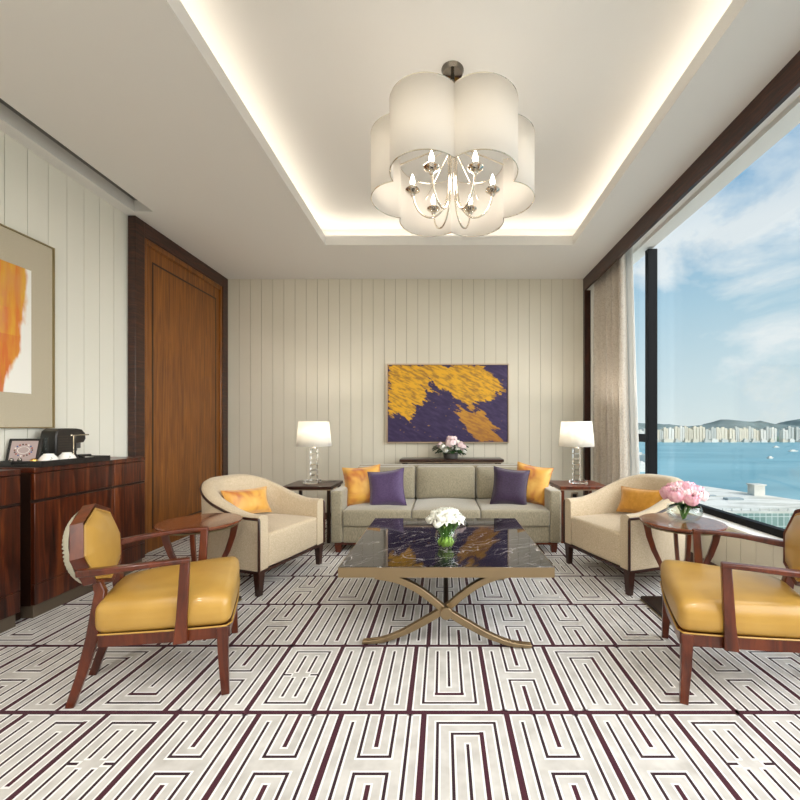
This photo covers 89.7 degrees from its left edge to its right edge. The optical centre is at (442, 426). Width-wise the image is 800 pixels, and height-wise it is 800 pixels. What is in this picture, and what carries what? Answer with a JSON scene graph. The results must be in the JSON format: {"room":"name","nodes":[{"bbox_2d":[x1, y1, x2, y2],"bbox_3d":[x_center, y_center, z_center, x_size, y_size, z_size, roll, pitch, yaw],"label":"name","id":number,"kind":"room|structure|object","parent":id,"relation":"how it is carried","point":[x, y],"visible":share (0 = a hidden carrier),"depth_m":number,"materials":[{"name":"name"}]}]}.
{"room":"hotel room","nodes":[
{"label":"hotel room","id":0,"kind":"room"},
{"bbox_2d":[0,130,127,460],"bbox_3d":[-2.730,-0.435,1.620,0.120,3.110,6.440,0,0,0],"label":"wall","id":1,"kind":"structure","parent":0,"point":[88,235],"depth_m":2.95,"materials":[{"name":"white"}]},
{"bbox_2d":[0,223,54,427],"bbox_3d":[-2.653,-0.604,2.220,0.030,1.221,1.000,0,0,0],"label":"framed print","id":2,"kind":"object","parent":1,"relation":"attached to","point":[27,264],"visible":1,"depth_m":2.54,"materials":[{"name":"beige paper"}]},
{"bbox_2d":[0,98,136,199],"bbox_3d":[-2.490,-1.983,1.055,0.220,0.200,4.610,0,0,0],"label":"trim","id":3,"kind":"structure","parent":1,"relation":"attached to","point":[15,111],"depth_m":2.69,"materials":[{"name":"grey"}]},
{"bbox_2d":[128,215,227,553],"bbox_3d":[-2.632,-0.335,4.109,0.065,2.908,1.458,0,0,0],"label":"door","id":4,"kind":"structure","parent":1,"relation":"in","point":[178,304],"depth_m":3.90,"materials":[{"name":"brown wood"}]},
{"bbox_2d":[0,520,799,799],"bbox_3d":[-0.320,1.144,1.620,4.900,0.051,6.640,0,0,0],"label":"floor","id":5,"kind":"structure","parent":0,"point":[442,709],"depth_m":1.62,"materials":[{"name":"grey carpet"}]},
{"bbox_2d":[0,469,20,632],"bbox_3d":[-2.524,0.678,1.728,0.288,0.881,1.056,0,0,0],"label":"base cabinet","id":6,"kind":"object","parent":5,"relation":"on","point":[9,478],"visible":1,"depth_m":2.20,"materials":[{"name":"brown wood"}]},
{"bbox_2d":[0,457,144,620],"bbox_3d":[-2.524,0.678,2.728,0.288,0.881,0.943,0,0,0],"label":"base cabinet","id":7,"kind":"object","parent":5,"relation":"on","point":[51,496],"depth_m":2.50,"materials":[{"name":"brown wood"}]},
{"bbox_2d":[0,455,109,466],"bbox_3d":[-2.500,0.220,2.605,0.260,0.036,0.490,0,0,0],"label":"serving tray","id":8,"kind":"object","parent":7,"relation":"on","point":[92,458],"visible":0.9,"depth_m":2.46,"materials":[{"name":"black paint"}]},
{"bbox_2d":[0,439,43,465],"bbox_3d":[-2.560,0.153,2.423,0.170,0.162,0.106,0,0,-12],"label":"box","id":9,"kind":"object","parent":8,"relation":"on","point":[26,449],"visible":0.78,"depth_m":2.45,"materials":[{"name":"black plastic"}]},
{"bbox_2d":[0,462,27,465],"bbox_3d":[-2.554,0.220,2.396,0.160,0.022,0.050,0,0,-12],"label":"tray","id":10,"kind":"object","parent":9,"relation":"on","point":[0,462],"depth_m":2.38,"materials":[{"name":"black plastic"}]},
{"bbox_2d":[38,454,58,460],"bbox_3d":[-2.435,0.198,2.470,0.105,0.066,0.105,0,0,0],"label":"coffee cup","id":11,"kind":"object","parent":8,"relation":"on","point":[45,457],"visible":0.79,"depth_m":2.44,"materials":[{"name":"white ceramic"}]},
{"bbox_2d":[40,428,91,457],"bbox_3d":[-2.541,0.120,2.690,0.122,0.222,0.330,0,0,0],"label":"coffee machine","id":12,"kind":"object","parent":8,"relation":"on","point":[56,441],"visible":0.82,"depth_m":2.62,"materials":[{"name":"black plastic"}]},
{"bbox_2d":[77,454,91,456],"bbox_3d":[-2.550,0.199,2.810,0.090,0.016,0.090,0,0,0],"label":"drip tray","id":13,"kind":"object","parent":12,"relation":"on","point":[79,455],"depth_m":2.79,"materials":[{"name":"black plastic"}]},
{"bbox_2d":[58,452,76,459],"bbox_3d":[-2.445,0.198,2.600,0.105,0.066,0.105,0,0,0],"label":"coffee cup","id":14,"kind":"object","parent":8,"relation":"on","point":[64,455],"visible":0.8,"depth_m":2.58,"materials":[{"name":"white ceramic"}]},
{"bbox_2d":[62,503,239,708],"bbox_3d":[-1.282,0.726,1.819,0.633,0.794,0.594,0,0,-24],"label":"leather armchair","id":15,"kind":"object","parent":5,"relation":"on","point":[181,600],"visible":1,"depth_m":1.64,"materials":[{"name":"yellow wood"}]},
{"bbox_2d":[153,513,242,601],"bbox_3d":[-1.475,0.845,2.430,0.460,0.549,0.460,0,0,-20],"label":"round side table","id":16,"kind":"object","parent":5,"relation":"on","point":[216,522],"visible":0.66,"depth_m":2.38,"materials":[{"name":"brown wood"}]},
{"bbox_2d":[200,474,324,596],"bbox_3d":[-1.426,0.751,3.063,0.728,0.736,0.731,0,0,18],"label":"armchair","id":17,"kind":"object","parent":5,"relation":"on","point":[295,525],"visible":0.83,"depth_m":2.86,"materials":[{"name":"beige fabric"}]},
{"bbox_2d":[221,486,271,512],"bbox_3d":[-1.525,0.582,3.116,0.127,0.225,0.415,0,0,27],"label":"lumbar pillow","id":18,"kind":"object","parent":17,"relation":"on","point":[254,500],"visible":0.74,"depth_m":3.09,"materials":[{"name":"fabric"}]},
{"bbox_2d":[283,480,342,542],"bbox_3d":[-1.307,0.845,4.055,0.476,0.549,0.450,0,0,0],"label":"side table","id":19,"kind":"object","parent":5,"relation":"on","point":[298,485],"visible":0.56,"depth_m":3.85,"materials":[{"name":"brown wood"}]},
{"bbox_2d":[296,421,331,483],"bbox_3d":[-1.306,0.257,4.050,0.346,0.625,0.346,0,0,0],"label":"table lamp","id":20,"kind":"object","parent":19,"relation":"on","point":[313,434],"visible":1,"depth_m":3.94,"materials":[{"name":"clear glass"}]},
{"bbox_2d":[331,464,560,551],"bbox_3d":[0.028,0.759,3.929,2.048,0.719,0.822,0,0,0],"label":"sofa","id":21,"kind":"object","parent":5,"relation":"on","point":[467,488],"visible":0.67,"depth_m":3.63,"materials":[{"name":"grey fabric"}]},
{"bbox_2d":[342,464,379,505],"bbox_3d":[-0.765,0.560,3.820,0.388,0.400,0.186,0,0,-16],"label":"throw pillow","id":22,"kind":"object","parent":21,"relation":"on","point":[356,480],"visible":0.6,"depth_m":3.75,"materials":[{"name":"fabric"}]},
{"bbox_2d":[343,498,415,526],"bbox_3d":[-0.585,0.796,3.834,0.607,0.168,0.632,0,0,0],"label":"seat cushion","id":23,"kind":"object","parent":21,"relation":"on","point":[363,514],"depth_m":3.53,"materials":[{"name":"grey fabric"}]},
{"bbox_2d":[367,468,406,505],"bbox_3d":[-0.525,0.572,3.729,0.396,0.383,0.170,0,0,5],"label":"throw pillow","id":24,"kind":"object","parent":21,"relation":"on","point":[386,488],"visible":0.92,"depth_m":3.68,"materials":[{"name":"purple fabric"}]},
{"bbox_2d":[358,466,415,498],"bbox_3d":[-0.585,0.568,4.103,0.601,0.326,0.200,0,0,0],"label":"cushion","id":25,"kind":"object","parent":21,"relation":"on","point":[409,477],"depth_m":4.05,"materials":[{"name":"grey fabric"}]},
{"bbox_2d":[416,466,474,498],"bbox_3d":[0.028,0.568,4.103,0.601,0.326,0.200,0,0,0],"label":"cushion","id":26,"kind":"object","parent":21,"relation":"on","point":[432,482],"depth_m":4.03,"materials":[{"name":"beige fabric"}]},
{"bbox_2d":[412,498,479,517],"bbox_3d":[0.028,0.796,3.834,0.607,0.168,0.632,0,0,0],"label":"seat cushion","id":27,"kind":"object","parent":21,"relation":"on","point":[421,507],"depth_m":3.67,"materials":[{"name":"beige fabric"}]},
{"bbox_2d":[476,466,516,498],"bbox_3d":[0.641,0.568,4.103,0.601,0.326,0.200,0,0,0],"label":"cushion","id":28,"kind":"object","parent":21,"relation":"on","point":[484,474],"depth_m":4.04,"materials":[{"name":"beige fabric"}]},
{"bbox_2d":[490,466,529,504],"bbox_3d":[0.630,0.565,3.760,0.381,0.386,0.172,0,0,8],"label":"throw pillow","id":29,"kind":"object","parent":21,"relation":"on","point":[510,486],"visible":0.94,"depth_m":3.71,"materials":[{"name":"fabric"}]},
{"bbox_2d":[476,498,549,526],"bbox_3d":[0.641,0.796,3.834,0.607,0.168,0.632,0,0,0],"label":"seat cushion","id":30,"kind":"object","parent":21,"relation":"on","point":[531,514],"depth_m":3.53,"materials":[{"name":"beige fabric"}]},
{"bbox_2d":[517,462,553,505],"bbox_3d":[0.850,0.548,3.840,0.402,0.420,0.181,0,0,28],"label":"throw pillow","id":31,"kind":"object","parent":21,"relation":"on","point":[539,477],"visible":0.69,"depth_m":3.77,"materials":[{"name":"fabric"}]},
{"bbox_2d":[338,518,554,647],"bbox_3d":[0.017,0.902,2.500,1.068,0.425,1.060,0,0,0],"label":"coffee table","id":32,"kind":"object","parent":5,"relation":"on","point":[395,550],"visible":0.99,"depth_m":2.10,"materials":[{"name":"black stone"}]},
{"bbox_3d":[0.017,0.636,2.300,0.132,0.108,0.132,0,0,0],"label":"glass vase","id":33,"kind":"object","parent":32,"relation":"on","visible":0},
{"bbox_2d":[437,536,453,546],"bbox_3d":[0.011,0.654,2.298,0.090,0.057,0.097,0,0,-16],"label":"leaves","id":34,"kind":"object","parent":33,"relation":"in","point":[443,542],"visible":0.84,"depth_m":2.27,"materials":[{"name":"green plant"}]},
{"bbox_2d":[425,507,465,542],"bbox_3d":[0.019,0.570,2.300,0.229,0.218,0.224,0,0,-34],"label":"bouquet","id":35,"kind":"object","parent":33,"relation":"in","point":[450,516],"visible":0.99,"depth_m":2.25,"materials":[{"name":"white plant"}]},
{"bbox_2d":[399,457,503,463],"bbox_3d":[0.098,0.742,4.660,1.180,0.754,0.300,0,0,0],"label":"console table","id":36,"kind":"object","parent":5,"relation":"on","point":[404,460],"visible":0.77,"depth_m":4.51,"materials":[{"name":"brown wood"}]},
{"bbox_2d":[443,453,457,458],"bbox_3d":[0.090,0.335,4.640,0.176,0.060,0.176,0,0,0],"label":"flower bowl","id":37,"kind":"object","parent":36,"relation":"on","point":[446,455],"visible":0.88,"depth_m":4.57,"materials":[{"name":"grey ceramic"}]},
{"bbox_2d":[432,436,468,454],"bbox_3d":[0.096,0.222,4.654,0.402,0.248,0.410,0,0,-38],"label":"arrangement","id":38,"kind":"object","parent":37,"relation":"in","point":[451,441],"visible":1,"depth_m":4.56,"materials":[{"name":"pink plant"}]},
{"bbox_2d":[549,480,605,542],"bbox_3d":[1.358,0.845,4.055,0.476,0.549,0.450,0,0,0],"label":"side table","id":39,"kind":"object","parent":5,"relation":"on","point":[562,485],"visible":0.44,"depth_m":3.85,"materials":[{"name":"brown wood"}]},
{"bbox_2d":[559,421,594,483],"bbox_3d":[1.351,0.257,4.050,0.346,0.625,0.346,0,0,0],"label":"table lamp","id":40,"kind":"object","parent":39,"relation":"on","point":[575,434],"visible":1,"depth_m":3.94,"materials":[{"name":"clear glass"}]},
{"bbox_2d":[563,474,684,595],"bbox_3d":[1.448,0.751,3.078,0.728,0.736,0.731,0,0,-18],"label":"armchair","id":41,"kind":"object","parent":5,"relation":"on","point":[592,525],"visible":0.77,"depth_m":2.89,"materials":[{"name":"beige fabric"}]},
{"bbox_2d":[616,486,662,512],"bbox_3d":[1.546,0.582,3.131,0.126,0.225,0.415,0,0,-26],"label":"lumbar pillow","id":42,"kind":"object","parent":41,"relation":"on","point":[633,500],"visible":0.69,"depth_m":3.12,"materials":[{"name":"fabric"}]},
{"bbox_2d":[639,513,727,624],"bbox_3d":[1.448,0.845,2.430,0.460,0.549,0.460,0,0,20],"label":"round side table","id":43,"kind":"object","parent":5,"relation":"on","point":[667,522],"visible":0.63,"depth_m":2.40,"materials":[{"name":"brown wood"}]},
{"bbox_3d":[1.465,0.524,2.430,0.192,0.092,0.192,0,0,0],"label":"glass vase","id":44,"kind":"object","parent":43,"relation":"on","visible":0},
{"bbox_2d":[659,480,709,519],"bbox_3d":[1.474,0.442,2.422,0.255,0.230,0.262,0,0,0],"label":"bouquet","id":45,"kind":"object","parent":44,"relation":"in","point":[679,491],"visible":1,"depth_m":2.37,"materials":[{"name":"pink plant"}]},
{"bbox_2d":[660,509,799,704],"bbox_3d":[1.340,0.726,1.772,0.633,0.794,0.594,0,0,22],"label":"leather armchair","id":46,"kind":"object","parent":5,"relation":"on","point":[731,607],"visible":1,"depth_m":1.60,"materials":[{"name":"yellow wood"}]},
{"bbox_2d":[0,0,799,278],"bbox_3d":[-0.487,-1.837,1.620,4.365,0.093,6.440,0,0,0],"label":"ceiling","id":47,"kind":"structure","parent":0,"point":[134,89],"depth_m":2.50,"materials":[{"name":"white paint"}]},
{"bbox_2d":[228,279,593,512],"bbox_3d":[-0.245,-0.505,4.900,5.090,3.250,0.120,0,0,0],"label":"wall","id":48,"kind":"structure","parent":0,"point":[299,349],"depth_m":4.84,"materials":[{"name":"beige"}]},
{"bbox_2d":[387,364,508,442],"bbox_3d":[0.058,-0.284,4.819,1.469,0.952,0.040,0,0,0],"label":"painting","id":49,"kind":"object","parent":48,"relation":"attached to","point":[427,403],"visible":1,"depth_m":4.81,"materials":[{"name":"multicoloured paint"}]},
{"bbox_2d":[571,492,577,497],"bbox_3d":[1.590,0.830,4.835,0.086,0.080,0.010,0,0,0],"label":"wall socket","id":50,"kind":"object","parent":48,"relation":"attached to","point":[573,494],"visible":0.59,"depth_m":4.83,"materials":[{"name":"beige plastic"}]},
{"bbox_2d":[583,290,590,495],"bbox_3d":[1.732,-0.302,4.814,0.075,2.675,0.049,0,0,0],"label":"trim","id":51,"kind":"structure","parent":48,"relation":"attached to","point":[586,293],"depth_m":4.79,"materials":[{"name":"brown wood"}]},
{"bbox_2d":[583,51,799,290],"bbox_3d":[1.708,-1.762,1.619,0.025,0.245,6.439,0,0,0],"label":"trim","id":52,"kind":"structure","parent":48,"relation":"attached to","point":[786,82],"depth_m":2.51,"materials":[{"name":"brown wood"}]},
{"bbox_2d":[630,87,799,249],"bbox_3d":[1.860,-1.933,1.620,0.340,0.094,6.440,0,0,0],"label":"trim","id":53,"kind":"structure","parent":48,"relation":"attached to","point":[796,94],"depth_m":2.80,"materials":[{"name":"white paint"}]},
{"bbox_2d":[593,254,630,491],"bbox_3d":[1.862,-0.381,4.427,0.151,2.978,0.669,0,0,-8],"label":"curtain","id":54,"kind":"object","parent":53,"relation":"hanging from","point":[611,451],"visible":0.77,"depth_m":4.38,"materials":[{"name":"beige fabric"}]},
{"bbox_2d":[633,96,799,264],"bbox_3d":[2.101,-1.965,1.620,0.142,0.230,6.440,0,0,0],"label":"trim","id":55,"kind":"structure","parent":48,"relation":"attached to","point":[789,118],"depth_m":2.91,"materials":[{"name":"white paint"}]},
{"bbox_2d":[180,0,732,235],"bbox_3d":[0.059,-1.992,2.297,2.979,0.217,3.814,0,0,0],"label":"ceiling","id":56,"kind":"structure","parent":0,"point":[315,77],"depth_m":2.30,"materials":[{"name":"white paint"}]},
{"bbox_2d":[371,60,534,236],"bbox_3d":[0.055,-1.624,2.300,0.936,0.851,0.862,0,0,0],"label":"chandelier","id":57,"kind":"object","parent":56,"relation":"hanging from","point":[452,114],"visible":1,"depth_m":2.12,"materials":[{"name":"white fabric"}]},
{"bbox_2d":[685,514,799,594],"bbox_3d":[2.090,0.920,1.620,0.120,0.400,6.440,0,0,0],"label":"wall","id":58,"kind":"structure","parent":0,"point":[729,549],"depth_m":2.69,"materials":[{"name":"beige"}]},
{"bbox_2d":[625,246,639,475],"bbox_3d":[1.982,-0.381,4.383,0.082,2.978,0.758,0,0,0],"label":"sheer curtain","id":59,"kind":"object","parent":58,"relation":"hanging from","point":[631,348],"visible":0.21,"depth_m":4.17,"materials":[{"name":"white fabric"}]},
{"bbox_2d":[638,250,646,473],"bbox_3d":[2.150,-0.564,4.485,0.100,2.532,0.710,0,0,0],"label":"window","id":60,"kind":"structure","parent":58,"relation":"in","point":[642,437],"depth_m":4.15,"materials":[{"name":"black metal"}]},
{"bbox_2d":[690,552,717,565],"bbox_3d":[2.022,1.069,1.615,0.015,0.099,6.430,0,0,0],"label":"baseboard","id":61,"kind":"structure","parent":58,"relation":"attached to","point":[691,554],"depth_m":3.23,"materials":[{"name":"brown"}]},
{"bbox_2d":[647,249,784,538],"bbox_3d":[2.150,-0.564,2.565,0.100,2.532,3.130,0,0,0],"label":"window frame","id":62,"kind":"structure","parent":58,"relation":"in","point":[776,531],"depth_m":4.10,"materials":[{"name":"black metal"}]},
{"bbox_2d":[686,507,782,547],"bbox_3d":[2.159,0.711,1.620,0.282,0.018,6.440,0,0,0],"label":"trim","id":63,"kind":"structure","parent":58,"relation":"attached to","point":[736,527],"depth_m":2.81,"materials":[{"name":"white paint"}]},
{"label":"outside","id":64,"kind":"structure","parent":0,"visible":0},
{"bbox_2d":[639,442,799,499],"bbox_3d":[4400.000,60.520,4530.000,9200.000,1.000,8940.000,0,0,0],"label":"sea","id":65,"kind":"structure","parent":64,"point":[722,465],"depth_m":640.26,"materials":[{"name":"liquid"}]},
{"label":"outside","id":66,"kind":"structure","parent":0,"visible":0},
{"bbox_2d":[698,483,799,528],"bbox_3d":[145.500,48.970,300.000,171.000,22.500,172.000,0,0,0],"label":"terminal building","id":67,"kind":"structure","parent":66,"point":[753,504],"depth_m":232.34,"materials":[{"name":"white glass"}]},
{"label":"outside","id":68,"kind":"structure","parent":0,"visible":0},
{"bbox_2d":[662,439,672,441],"bbox_3d":[881.545,52.820,1570.000,35.660,15.000,16.000,0,0,0],"label":"block","id":69,"kind":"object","parent":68,"point":[663,440],"visible":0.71,"depth_m":1561.99,"materials":[{"name":"white concrete"}]},
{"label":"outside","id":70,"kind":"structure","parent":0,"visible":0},
{"bbox_2d":[657,430,659,441],"bbox_3d":[860.831,33.104,1619.000,20.726,54.432,20.000,0,0,0],"label":"apartment tower","id":71,"kind":"structure","parent":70,"point":[658,431],"depth_m":1608.83,"materials":[{"name":"beige concrete"}]},
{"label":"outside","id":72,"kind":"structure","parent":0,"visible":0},
{"bbox_2d":[660,430,662,441],"bbox_3d":[879.599,35.319,1619.000,13.571,50.001,20.000,0,0,0],"label":"apartment tower","id":73,"kind":"structure","parent":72,"point":[661,432],"depth_m":1608.83,"materials":[{"name":"white concrete"}]},
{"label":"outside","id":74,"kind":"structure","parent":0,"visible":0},
{"bbox_2d":[661,427,667,438],"bbox_3d":[897.310,30.575,1619.000,17.801,59.491,20.000,0,0,0],"label":"apartment tower","id":75,"kind":"structure","parent":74,"point":[664,429],"depth_m":1608.83,"materials":[{"name":"beige concrete"}]},
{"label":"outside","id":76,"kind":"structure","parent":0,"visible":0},
{"bbox_2d":[668,428,673,439],"bbox_3d":[919.193,31.186,1619.000,21.916,58.268,20.000,0,0,0],"label":"apartment tower","id":77,"kind":"structure","parent":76,"point":[670,430],"depth_m":1608.83,"materials":[{"name":"white concrete"}]},
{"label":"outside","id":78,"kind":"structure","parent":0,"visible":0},
{"bbox_2d":[672,426,679,439],"bbox_3d":[942.977,28.791,1619.000,19.172,63.059,20.000,0,0,0],"label":"apartment tower","id":79,"kind":"structure","parent":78,"point":[676,430],"depth_m":1608.83,"materials":[{"name":"beige concrete"}]},
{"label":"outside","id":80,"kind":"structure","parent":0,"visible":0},
{"bbox_2d":[677,426,684,441],"bbox_3d":[963.114,28.026,1619.000,17.051,64.588,20.000,0,0,0],"label":"apartment tower","id":81,"kind":"structure","parent":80,"point":[682,429],"depth_m":1608.83,"materials":[{"name":"white concrete"}]},
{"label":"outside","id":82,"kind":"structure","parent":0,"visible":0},
{"bbox_2d":[684,426,687,440],"bbox_3d":[980.388,27.861,1619.000,13.446,64.918,20.000,0,0,0],"label":"apartment tower","id":83,"kind":"structure","parent":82,"point":[685,427],"depth_m":1608.83,"materials":[{"name":"beige concrete"}]},
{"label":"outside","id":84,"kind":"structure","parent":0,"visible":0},
{"bbox_2d":[688,428,692,441],"bbox_3d":[997.626,32.313,1619.000,14.549,56.015,20.000,0,0,0],"label":"apartment tower","id":85,"kind":"structure","parent":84,"point":[690,431],"depth_m":1608.83,"materials":[{"name":"beige concrete"}]},
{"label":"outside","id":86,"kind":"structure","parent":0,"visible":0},
{"bbox_2d":[691,426,698,438],"bbox_3d":[1019.201,27.968,1619.000,22.121,64.705,20.000,0,0,0],"label":"apartment tower","id":87,"kind":"structure","parent":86,"point":[695,429],"depth_m":1608.83,"materials":[{"name":"beige concrete"}]},
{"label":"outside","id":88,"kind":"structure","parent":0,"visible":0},
{"bbox_2d":[699,426,704,441],"bbox_3d":[1043.232,27.814,1619.000,21.892,65.012,20.000,0,0,0],"label":"apartment tower","id":89,"kind":"structure","parent":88,"point":[701,429],"depth_m":1608.83,"materials":[{"name":"beige concrete"}]},
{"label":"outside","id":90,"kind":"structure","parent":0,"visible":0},
{"bbox_2d":[705,429,710,439],"bbox_3d":[1066.872,34.033,1619.000,21.338,52.573,20.000,0,0,0],"label":"apartment tower","id":91,"kind":"structure","parent":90,"point":[707,432],"depth_m":1608.83,"materials":[{"name":"white concrete"}]},
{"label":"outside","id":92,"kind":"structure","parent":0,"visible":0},
{"bbox_2d":[708,427,715,438],"bbox_3d":[1089.646,29.853,1619.000,20.158,60.935,20.000,0,0,0],"label":"apartment tower","id":93,"kind":"structure","parent":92,"point":[713,430],"depth_m":1608.83,"materials":[{"name":"white concrete"}]},
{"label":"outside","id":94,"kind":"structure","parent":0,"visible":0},
{"bbox_2d":[716,427,720,441],"bbox_3d":[1110.970,30.395,1619.000,18.441,59.850,20.000,0,0,0],"label":"apartment tower","id":95,"kind":"structure","parent":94,"point":[718,430],"depth_m":1608.83,"materials":[{"name":"beige concrete"}]},
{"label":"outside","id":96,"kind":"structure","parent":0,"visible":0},
{"bbox_2d":[721,427,726,439],"bbox_3d":[1132.734,29.985,1619.000,21.846,60.669,20.000,0,0,0],"label":"apartment tower","id":97,"kind":"structure","parent":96,"point":[723,430],"depth_m":1608.83,"materials":[{"name":"beige concrete"}]},
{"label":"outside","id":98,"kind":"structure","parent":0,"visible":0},
{"bbox_2d":[727,428,734,439],"bbox_3d":[1164.229,32.588,1619.000,20.893,55.465,20.000,0,0,0],"label":"apartment tower","id":99,"kind":"structure","parent":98,"point":[730,432],"depth_m":1610.79,"materials":[{"name":"beige concrete"}]},
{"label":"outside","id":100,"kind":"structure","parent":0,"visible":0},
{"bbox_2d":[732,426,738,441],"bbox_3d":[1185.017,28.968,1619.000,14.204,62.703,20.000,0,0,0],"label":"apartment tower","id":101,"kind":"structure","parent":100,"point":[735,427],"depth_m":1610.79,"materials":[{"name":"white concrete"}]},
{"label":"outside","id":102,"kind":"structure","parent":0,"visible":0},
{"bbox_2d":[739,428,743,441],"bbox_3d":[1202.301,32.385,1619.000,17.123,55.870,20.000,0,0,0],"label":"apartment tower","id":103,"kind":"structure","parent":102,"point":[741,431],"depth_m":1608.83,"materials":[{"name":"beige concrete"}]},
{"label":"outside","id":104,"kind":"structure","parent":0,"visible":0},
{"bbox_2d":[743,428,747,439],"bbox_3d":[1220.378,31.208,1619.000,15.792,58.224,20.000,0,0,0],"label":"apartment tower","id":105,"kind":"structure","parent":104,"point":[745,429],"depth_m":1608.83,"materials":[{"name":"beige concrete"}]},
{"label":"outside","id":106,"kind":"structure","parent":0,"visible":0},
{"bbox_2d":[746,426,753,440],"bbox_3d":[1239.672,29.077,1619.000,18.747,62.485,20.000,0,0,0],"label":"apartment tower","id":107,"kind":"structure","parent":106,"point":[750,430],"depth_m":1608.83,"materials":[{"name":"white concrete"}]},
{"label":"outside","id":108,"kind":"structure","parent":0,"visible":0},
{"bbox_2d":[754,429,758,440],"bbox_3d":[1260.112,33.978,1619.000,18.084,52.684,20.000,0,0,0],"label":"apartment tower","id":109,"kind":"structure","parent":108,"point":[756,432],"depth_m":1608.83,"materials":[{"name":"beige concrete"}]},
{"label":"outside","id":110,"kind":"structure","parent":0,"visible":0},
{"bbox_2d":[758,429,765,439],"bbox_3d":[1289.442,33.909,1619.000,20.326,52.821,20.000,0,0,0],"label":"apartment tower","id":111,"kind":"structure","parent":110,"point":[762,433],"depth_m":1611.18,"materials":[{"name":"white concrete"}]},
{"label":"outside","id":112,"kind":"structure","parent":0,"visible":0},
{"bbox_2d":[763,427,771,439],"bbox_3d":[1311.668,29.451,1619.000,20.076,61.738,20.000,0,0,0],"label":"apartment tower","id":113,"kind":"structure","parent":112,"point":[768,430],"depth_m":1608.83,"materials":[{"name":"white concrete"}]},
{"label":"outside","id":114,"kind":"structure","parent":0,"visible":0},
{"bbox_2d":[770,427,776,441],"bbox_3d":[1333.029,30.442,1619.000,18.597,59.755,20.000,0,0,0],"label":"apartment tower","id":115,"kind":"structure","parent":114,"point":[774,430],"depth_m":1608.83,"materials":[{"name":"white concrete"}]},
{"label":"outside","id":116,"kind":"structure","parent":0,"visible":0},
{"bbox_2d":[779,429,787,439],"bbox_3d":[1378.515,33.462,1619.000,19.724,53.716,20.000,0,0,0],"label":"apartment tower","id":117,"kind":"structure","parent":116,"point":[783,434],"depth_m":1611.18,"materials":[{"name":"white concrete"}]},
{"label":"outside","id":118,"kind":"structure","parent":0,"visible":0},
{"bbox_2d":[784,426,793,438],"bbox_3d":[1400.893,28.045,1619.000,21.793,64.550,20.000,0,0,0],"label":"apartment tower","id":119,"kind":"structure","parent":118,"point":[790,429],"depth_m":1608.83,"materials":[{"name":"white concrete"}]},
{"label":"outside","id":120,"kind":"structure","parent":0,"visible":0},
{"bbox_2d":[794,427,799,441],"bbox_3d":[1431.816,29.733,1619.000,19.803,61.173,20.000,0,0,0],"label":"apartment tower","id":121,"kind":"structure","parent":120,"point":[796,429],"depth_m":1608.83,"materials":[{"name":"white concrete"}]},
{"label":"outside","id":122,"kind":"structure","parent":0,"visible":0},
{"bbox_2d":[639,461,644,471],"bbox_3d":[268.726,53.261,545.636,9.549,14.118,20.000,0,0,0],"label":"block","id":123,"kind":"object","parent":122,"point":[642,464],"visible":0.46,"depth_m":535.61,"materials":[{"name":"white concrete"}]},
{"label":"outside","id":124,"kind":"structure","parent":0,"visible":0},
{"bbox_2d":[639,454,644,461],"bbox_3d":[346.401,53.418,685.943,10.289,13.805,20.000,0,0,0],"label":"block","id":125,"kind":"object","parent":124,"point":[641,457],"visible":0.43,"depth_m":684.22,"materials":[{"name":"white concrete"}]},
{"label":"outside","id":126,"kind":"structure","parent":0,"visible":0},
{"bbox_2d":[638,419,799,436],"bbox_3d":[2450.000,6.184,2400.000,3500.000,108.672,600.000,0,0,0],"label":"hills","id":127,"kind":"structure","parent":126,"point":[725,423],"depth_m":2293.87,"materials":[{"name":"plant"}]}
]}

